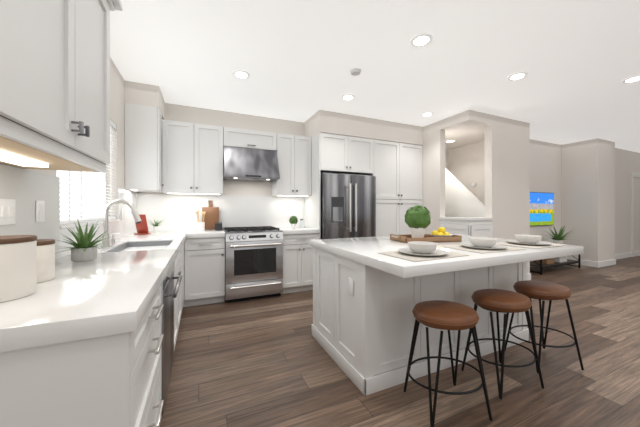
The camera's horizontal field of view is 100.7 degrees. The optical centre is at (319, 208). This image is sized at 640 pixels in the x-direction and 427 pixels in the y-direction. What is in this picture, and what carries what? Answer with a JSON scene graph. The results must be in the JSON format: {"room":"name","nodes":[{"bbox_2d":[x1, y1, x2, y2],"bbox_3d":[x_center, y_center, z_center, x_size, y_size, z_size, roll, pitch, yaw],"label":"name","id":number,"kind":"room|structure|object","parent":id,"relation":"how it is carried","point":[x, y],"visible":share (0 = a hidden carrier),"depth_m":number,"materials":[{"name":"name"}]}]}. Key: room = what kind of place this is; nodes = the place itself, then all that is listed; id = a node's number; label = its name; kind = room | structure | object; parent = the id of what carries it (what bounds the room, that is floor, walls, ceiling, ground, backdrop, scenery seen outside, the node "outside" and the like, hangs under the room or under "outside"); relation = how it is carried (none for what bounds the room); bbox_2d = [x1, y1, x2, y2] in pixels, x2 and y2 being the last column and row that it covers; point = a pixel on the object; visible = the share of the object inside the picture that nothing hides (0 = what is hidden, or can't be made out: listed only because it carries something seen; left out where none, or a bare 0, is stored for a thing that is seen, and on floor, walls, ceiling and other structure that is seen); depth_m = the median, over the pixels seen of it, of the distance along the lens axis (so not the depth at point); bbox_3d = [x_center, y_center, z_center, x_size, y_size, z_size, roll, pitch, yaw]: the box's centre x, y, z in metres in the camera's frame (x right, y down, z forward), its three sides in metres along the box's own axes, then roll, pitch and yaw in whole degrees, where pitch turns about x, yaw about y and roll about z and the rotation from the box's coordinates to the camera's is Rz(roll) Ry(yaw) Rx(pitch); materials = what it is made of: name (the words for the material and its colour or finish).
{"room":"kitchen","nodes":[
{"label":"kitchen","id":0,"kind":"room"},
{"bbox_2d":[3,57,164,218],"bbox_3d":[-0.794,-0.130,0.008,0.505,2.700,8.160,0,0,-24],"label":"wall","id":1,"kind":"structure","parent":0,"point":[122,91],"depth_m":2.90,"materials":[{"name":"white paint"}]},
{"bbox_2d":[0,199,15,224],"bbox_3d":[-1.395,0.012,1.180,0.010,0.115,0.120,0,0,-24],"label":"outlet","id":2,"kind":"object","parent":1,"relation":"attached to","point":[7,211],"depth_m":1.18,"materials":[{"name":"white plastic"}]},
{"bbox_2d":[36,200,44,221],"bbox_3d":[-1.505,0.012,1.429,0.009,0.115,0.075,0,0,-24],"label":"outlet","id":3,"kind":"object","parent":1,"relation":"attached to","point":[40,205],"depth_m":1.42,"materials":[{"name":"white plastic"}]},
{"bbox_2d":[0,0,115,172],"bbox_3d":[-1.141,-0.672,0.992,0.347,0.945,0.888,0,0,-24],"label":"upper cabinet","id":4,"kind":"object","parent":1,"relation":"attached to","point":[54,84],"depth_m":0.97,"materials":[{"name":"white paint"}]},
{"bbox_2d":[57,164,118,228],"bbox_3d":[-1.921,-0.379,2.178,0.152,1.002,1.257,0,0,-24],"label":"window","id":5,"kind":"structure","parent":1,"relation":"in","point":[99,174],"depth_m":2.29,"materials":[{"name":"white glass"}]},
{"bbox_2d":[57,119,115,224],"bbox_3d":[-1.905,-0.389,2.186,0.067,0.978,1.249,0,0,-24],"label":"window blinds","id":6,"kind":"object","parent":5,"relation":"attached to","point":[80,220],"visible":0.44,"depth_m":2.08,"materials":[{"name":"white plastic"}]},
{"bbox_2d":[121,209,123,219],"bbox_3d":[-2.162,0.060,2.899,0.006,0.120,0.075,0,0,-24],"label":"outlet","id":7,"kind":"object","parent":1,"relation":"attached to","point":[122,210],"depth_m":2.89,"materials":[{"name":"white plastic"}]},
{"bbox_2d":[125,103,163,191],"bbox_3d":[-2.134,-0.725,3.218,0.342,0.990,0.216,0,0,-24],"label":"upper cabinet","id":8,"kind":"object","parent":1,"relation":"attached to","point":[144,125],"depth_m":3.13,"materials":[{"name":"white paint"}]},
{"bbox_2d":[137,103,447,196],"bbox_3d":[0.352,-0.130,4.544,5.970,2.700,0.805,0,0,-24],"label":"wall","id":9,"kind":"structure","parent":0,"point":[324,121],"depth_m":4.17,"materials":[{"name":"white paint"}]},
{"bbox_2d":[162,120,223,194],"bbox_3d":[-1.750,-0.680,3.690,0.737,0.940,0.330,0,0,-24],"label":"upper cabinet","id":10,"kind":"object","parent":9,"relation":"attached to","point":[193,152],"depth_m":3.54,"materials":[{"name":"white paint"}]},
{"bbox_2d":[223,146,279,181],"bbox_3d":[-1.028,-0.651,3.913,0.755,0.452,0.508,0,0,-24],"label":"range hood","id":11,"kind":"object","parent":9,"relation":"attached to","point":[249,164],"visible":1,"depth_m":3.75,"materials":[{"name":"silver metal"}]},
{"bbox_2d":[224,127,279,151],"bbox_3d":[-1.064,-1.015,3.995,0.758,0.270,0.330,0,0,-24],"label":"upper cabinet","id":12,"kind":"object","parent":9,"relation":"attached to","point":[233,137],"depth_m":3.85,"materials":[{"name":"white paint"}]},
{"bbox_2d":[272,133,310,195],"bbox_3d":[-0.460,-0.680,4.264,0.559,0.940,0.330,0,0,-24],"label":"upper cabinet","id":13,"kind":"object","parent":9,"relation":"attached to","point":[294,156],"depth_m":4.11,"materials":[{"name":"white paint"}]},
{"bbox_2d":[110,0,639,152],"bbox_3d":[4.513,-1.530,2.611,12.400,0.100,8.600,0,0,-24],"label":"ceiling","id":14,"kind":"structure","parent":0,"point":[578,61],"depth_m":2.61,"materials":[{"name":"white paint"}]},
{"bbox_2d":[233,70,249,78],"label":"recessed light","id":15,"kind":"object","parent":14,"relation":"in","point":[241,74],"depth_m":2.90,"materials":[{"name":"white"}]},
{"bbox_2d":[341,94,354,100],"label":"recessed light","id":16,"kind":"object","parent":14,"relation":"in","point":[347,97],"depth_m":3.49,"materials":[{"name":"white"}]},
{"bbox_2d":[350,68,360,75],"bbox_3d":[0.382,-1.465,2.841,0.120,0.030,0.120,0,0,-24],"label":"smoke detector","id":17,"kind":"object","parent":14,"relation":"attached to","point":[355,71],"visible":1,"depth_m":2.81,"materials":[{"name":"white plastic"}]},
{"bbox_2d":[410,33,432,46],"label":"recessed light","id":18,"kind":"object","parent":14,"relation":"in","point":[422,40],"depth_m":2.31,"materials":[{"name":"white"}]},
{"bbox_2d":[421,112,433,116],"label":"recessed light","id":19,"kind":"object","parent":14,"relation":"in","point":[425,114],"depth_m":4.12,"materials":[{"name":"white"}]},
{"bbox_2d":[507,72,527,80],"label":"recessed light","id":20,"kind":"object","parent":14,"relation":"in","point":[516,76],"depth_m":2.94,"materials":[{"name":"white"}]},
{"bbox_2d":[622,75,639,82],"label":"recessed light","id":21,"kind":"object","parent":14,"relation":"in","point":[635,78],"depth_m":3.01,"materials":[{"name":"white"}]},
{"bbox_2d":[160,256,639,426],"bbox_3d":[4.513,1.270,2.611,12.400,0.100,8.600,0,0,-24],"label":"floor","id":22,"kind":"structure","parent":0,"point":[266,362],"depth_m":1.94,"materials":[{"name":"brown wood"}]},
{"bbox_2d":[0,324,179,426],"bbox_3d":[-1.303,0.790,2.261,1.083,0.860,3.303,0,0,-24],"label":"base cabinet","id":23,"kind":"object","parent":22,"relation":"on","point":[91,343],"depth_m":0.75,"materials":[{"name":"white paint"}]},
{"bbox_2d":[0,164,319,347],"bbox_3d":[-0.679,0.037,2.488,2.408,0.526,3.397,0,0,-24],"label":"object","id":24,"kind":"structure","parent":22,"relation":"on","point":[143,281],"depth_m":1.61,"materials":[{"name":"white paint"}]},
{"bbox_2d":[0,328,135,355],"bbox_3d":[-1.300,0.330,2.255,1.084,0.060,3.317,0,0,-24],"label":"countertop","id":25,"kind":"structure","parent":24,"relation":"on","point":[75,339],"depth_m":0.72,"materials":[{"name":"white stone"}]},
{"bbox_2d":[0,235,36,301],"bbox_3d":[-1.083,0.197,0.897,0.173,0.202,0.173,0,0,-24],"label":"canister","id":26,"kind":"object","parent":25,"relation":"on","point":[18,266],"visible":0.98,"depth_m":0.88,"materials":[{"name":"white ceramic"}]},
{"bbox_2d":[36,239,54,282],"bbox_3d":[-1.195,0.215,1.099,0.139,0.166,0.139,0,0,-24],"label":"canister","id":27,"kind":"object","parent":25,"relation":"on","point":[45,259],"visible":0.38,"depth_m":1.09,"materials":[{"name":"white ceramic"}]},
{"bbox_2d":[55,219,117,261],"bbox_3d":[-1.374,0.173,1.562,0.320,0.250,0.327,0,0,-24],"label":"agave plant","id":28,"kind":"object","parent":25,"relation":"on","point":[84,248],"visible":0.98,"depth_m":1.52,"materials":[{"name":"green plant"}]},
{"bbox_2d":[134,214,150,234],"bbox_3d":[-2.115,0.181,3.154,0.140,0.235,0.120,0,0,4],"label":"tablet stand","id":29,"kind":"object","parent":25,"relation":"on","point":[142,227],"visible":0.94,"depth_m":3.14,"materials":[{"name":"red plastic"}]},
{"bbox_2d":[151,219,162,231],"bbox_3d":[-2.107,0.205,3.443,0.278,0.187,0.285,0,0,-24],"label":"potted plant","id":30,"kind":"object","parent":25,"relation":"on","point":[155,227],"visible":1,"depth_m":3.41,"materials":[{"name":"white ceramic"}]},
{"bbox_2d":[195,210,205,230],"bbox_3d":[-1.667,0.157,3.698,0.132,0.284,0.116,0,0,-24],"label":"utensil crock","id":31,"kind":"object","parent":25,"relation":"on","point":[200,226],"visible":1,"depth_m":3.66,"materials":[{"name":"white ceramic"}]},
{"bbox_2d":[202,200,218,229],"bbox_3d":[-1.596,0.085,3.868,0.230,0.425,0.092,0,0,-24],"label":"cutting board","id":32,"kind":"object","parent":25,"relation":"on","point":[211,217],"visible":0.77,"depth_m":3.85,"materials":[{"name":"brown wood"}]},
{"bbox_2d":[215,222,221,229],"bbox_3d":[-1.443,0.243,3.769,0.090,0.110,0.140,0,0,-24],"label":"knife block","id":33,"kind":"object","parent":25,"relation":"on","point":[218,225],"visible":0.88,"depth_m":3.71,"materials":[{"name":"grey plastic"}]},
{"bbox_2d":[289,216,297,227],"bbox_3d":[-0.415,0.203,4.141,0.145,0.191,0.139,0,0,-24],"label":"topiary plant","id":34,"kind":"object","parent":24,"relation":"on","point":[293,220],"visible":1,"depth_m":4.10,"materials":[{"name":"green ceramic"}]},
{"bbox_2d":[300,219,303,227],"bbox_3d":[-0.290,0.229,4.228,0.068,0.138,0.068,0,0,-24],"label":"glass jar","id":35,"kind":"object","parent":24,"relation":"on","point":[301,223],"visible":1,"depth_m":4.20,"materials":[{"name":"white glass"}]},
{"bbox_2d":[222,226,282,302],"bbox_3d":[-0.974,0.746,3.793,0.754,0.948,0.734,0,0,-24],"label":"range","id":36,"kind":"object","parent":22,"relation":"on","point":[254,262],"visible":1,"depth_m":3.52,"materials":[{"name":"silver metal"}]},
{"bbox_2d":[304,132,375,238],"bbox_3d":[0.306,0.036,4.435,0.973,2.368,0.640,0,0,-24],"label":"tall cabinet","id":37,"kind":"object","parent":22,"relation":"on","point":[330,153],"depth_m":4.13,"materials":[{"name":"white paint"}]},
{"bbox_2d":[321,172,375,238],"bbox_3d":[0.348,0.338,4.353,0.919,1.765,0.790,0,0,-24],"label":"fridge","id":38,"kind":"object","parent":22,"relation":"on","point":[348,205],"visible":0.56,"depth_m":4.02,"materials":[{"name":"silver metal"}]},
{"bbox_2d":[376,140,422,235],"bbox_3d":[1.235,0.036,4.849,1.061,2.368,0.640,0,0,-24],"label":"tall cabinet","id":39,"kind":"object","parent":22,"relation":"on","point":[395,169],"depth_m":4.54,"materials":[{"name":"white paint"}]},
{"bbox_2d":[310,245,528,395],"bbox_3d":[0.932,0.790,2.517,1.814,0.860,0.924,0,0,-24],"label":"kitchen island","id":40,"kind":"object","parent":22,"relation":"on","point":[367,297],"depth_m":1.98,"materials":[{"name":"white paint"}]},
{"bbox_2d":[310,233,582,280],"bbox_3d":[1.006,0.330,2.350,1.836,0.060,1.315,0,0,-24],"label":"island countertop","id":41,"kind":"structure","parent":40,"relation":"on","point":[367,249],"depth_m":1.82,"materials":[{"name":"white stone"}]},
{"bbox_2d":[379,241,468,261],"bbox_3d":[0.674,0.261,1.745,0.481,0.075,0.346,0,0,-24],"label":"place setting","id":42,"kind":"object","parent":41,"relation":"on","point":[416,251],"visible":1,"depth_m":1.68,"materials":[{"name":"white ceramic"}]},
{"bbox_2d":[390,234,461,242],"bbox_3d":[0.990,0.271,2.510,0.629,0.055,0.300,0,0,-12],"label":"serving tray","id":43,"kind":"object","parent":41,"relation":"on","point":[426,238],"visible":0.79,"depth_m":2.39,"materials":[{"name":"brown wood"}]},
{"bbox_2d":[404,205,430,237],"bbox_3d":[0.935,0.124,2.535,0.238,0.324,0.237,0,0,-24],"label":"potted plant","id":44,"kind":"object","parent":43,"relation":"on","point":[417,220],"visible":0.98,"depth_m":2.47,"materials":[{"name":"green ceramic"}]},
{"bbox_2d":[430,227,452,236],"bbox_3d":[1.151,0.227,2.516,0.200,0.116,0.200,0,0,-24],"label":"lemon bowl","id":45,"kind":"object","parent":43,"relation":"on","point":[440,232],"visible":0.73,"depth_m":2.48,"materials":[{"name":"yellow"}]},
{"bbox_2d":[442,237,525,252],"bbox_3d":[1.241,0.261,2.019,0.481,0.075,0.346,0,0,-24],"label":"place setting","id":46,"kind":"object","parent":41,"relation":"on","point":[482,245],"visible":1,"depth_m":1.96,"materials":[{"name":"white ceramic"}]},
{"bbox_2d":[496,234,564,248],"bbox_3d":[1.757,0.261,2.238,0.476,0.075,0.338,0,0,-24],"label":"place setting","id":47,"kind":"object","parent":41,"relation":"on","point":[529,241],"visible":1,"depth_m":2.18,"materials":[{"name":"white ceramic"}]},
{"bbox_2d":[404,300,491,426],"bbox_3d":[0.762,0.899,1.620,0.452,0.608,0.400,0,0,-24],"label":"stool","id":48,"kind":"object","parent":22,"relation":"on","point":[445,315],"visible":1,"depth_m":1.52,"materials":[{"name":"leather"}]},
{"bbox_2d":[461,289,543,399],"bbox_3d":[1.275,0.899,1.870,0.455,0.608,0.369,0,0,-24],"label":"stool","id":49,"kind":"object","parent":22,"relation":"on","point":[497,301],"visible":1,"depth_m":1.77,"materials":[{"name":"leather"}]},
{"bbox_2d":[505,280,583,372],"bbox_3d":[1.760,0.899,2.108,0.457,0.608,0.418,0,0,-24],"label":"stool","id":50,"kind":"object","parent":22,"relation":"on","point":[540,290],"visible":0.96,"depth_m":2.01,"materials":[{"name":"leather"}]},
{"bbox_2d":[530,244,579,274],"bbox_3d":[4.654,0.990,5.367,1.400,0.460,0.400,0,0,-24],"label":"console table","id":51,"kind":"object","parent":22,"relation":"on","point":[551,262],"visible":0.38,"depth_m":5.21,"materials":[{"name":"grey wood"}]},
{"bbox_2d":[544,225,574,243],"bbox_3d":[4.931,0.526,5.471,0.605,0.464,0.556,0,0,-24],"label":"potted plant","id":52,"kind":"object","parent":51,"relation":"on","point":[558,238],"visible":1,"depth_m":5.44,"materials":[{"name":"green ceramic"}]},
{"bbox_2d":[422,110,639,273],"bbox_3d":[6.748,-0.130,3.278,7.774,2.700,8.000,0,0,-24],"label":"wall","id":53,"kind":"structure","parent":0,"point":[507,166],"depth_m":5.40,"materials":[{"name":"white paint"}]},
{"bbox_2d":[530,192,553,225],"bbox_3d":[4.655,0.000,5.685,1.240,0.720,0.036,0,0,-24],"label":"screen","id":54,"kind":"object","parent":53,"relation":"attached to","point":[541,208],"visible":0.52,"depth_m":5.72,"materials":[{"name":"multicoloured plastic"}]},
{"bbox_2d":[567,258,596,266],"bbox_3d":[5.678,1.165,5.829,0.014,0.110,0.570,0,0,-24],"label":"baseboard","id":55,"kind":"structure","parent":53,"relation":"attached to","point":[582,262],"depth_m":5.68,"materials":[{"name":"white"}]},
{"bbox_2d":[597,259,615,267],"bbox_3d":[6.167,1.165,5.694,0.798,0.110,0.014,0,0,-24],"label":"baseboard","id":56,"kind":"structure","parent":53,"relation":"attached to","point":[607,262],"depth_m":5.67,"materials":[{"name":"white"}]},
{"bbox_2d":[615,172,639,258],"bbox_3d":[7.748,0.140,6.668,2.910,2.160,0.020,0,0,-24],"label":"door frame","id":57,"kind":"structure","parent":53,"relation":"attached to","point":[632,254],"depth_m":6.75,"materials":[{"name":"white"}]}
]}

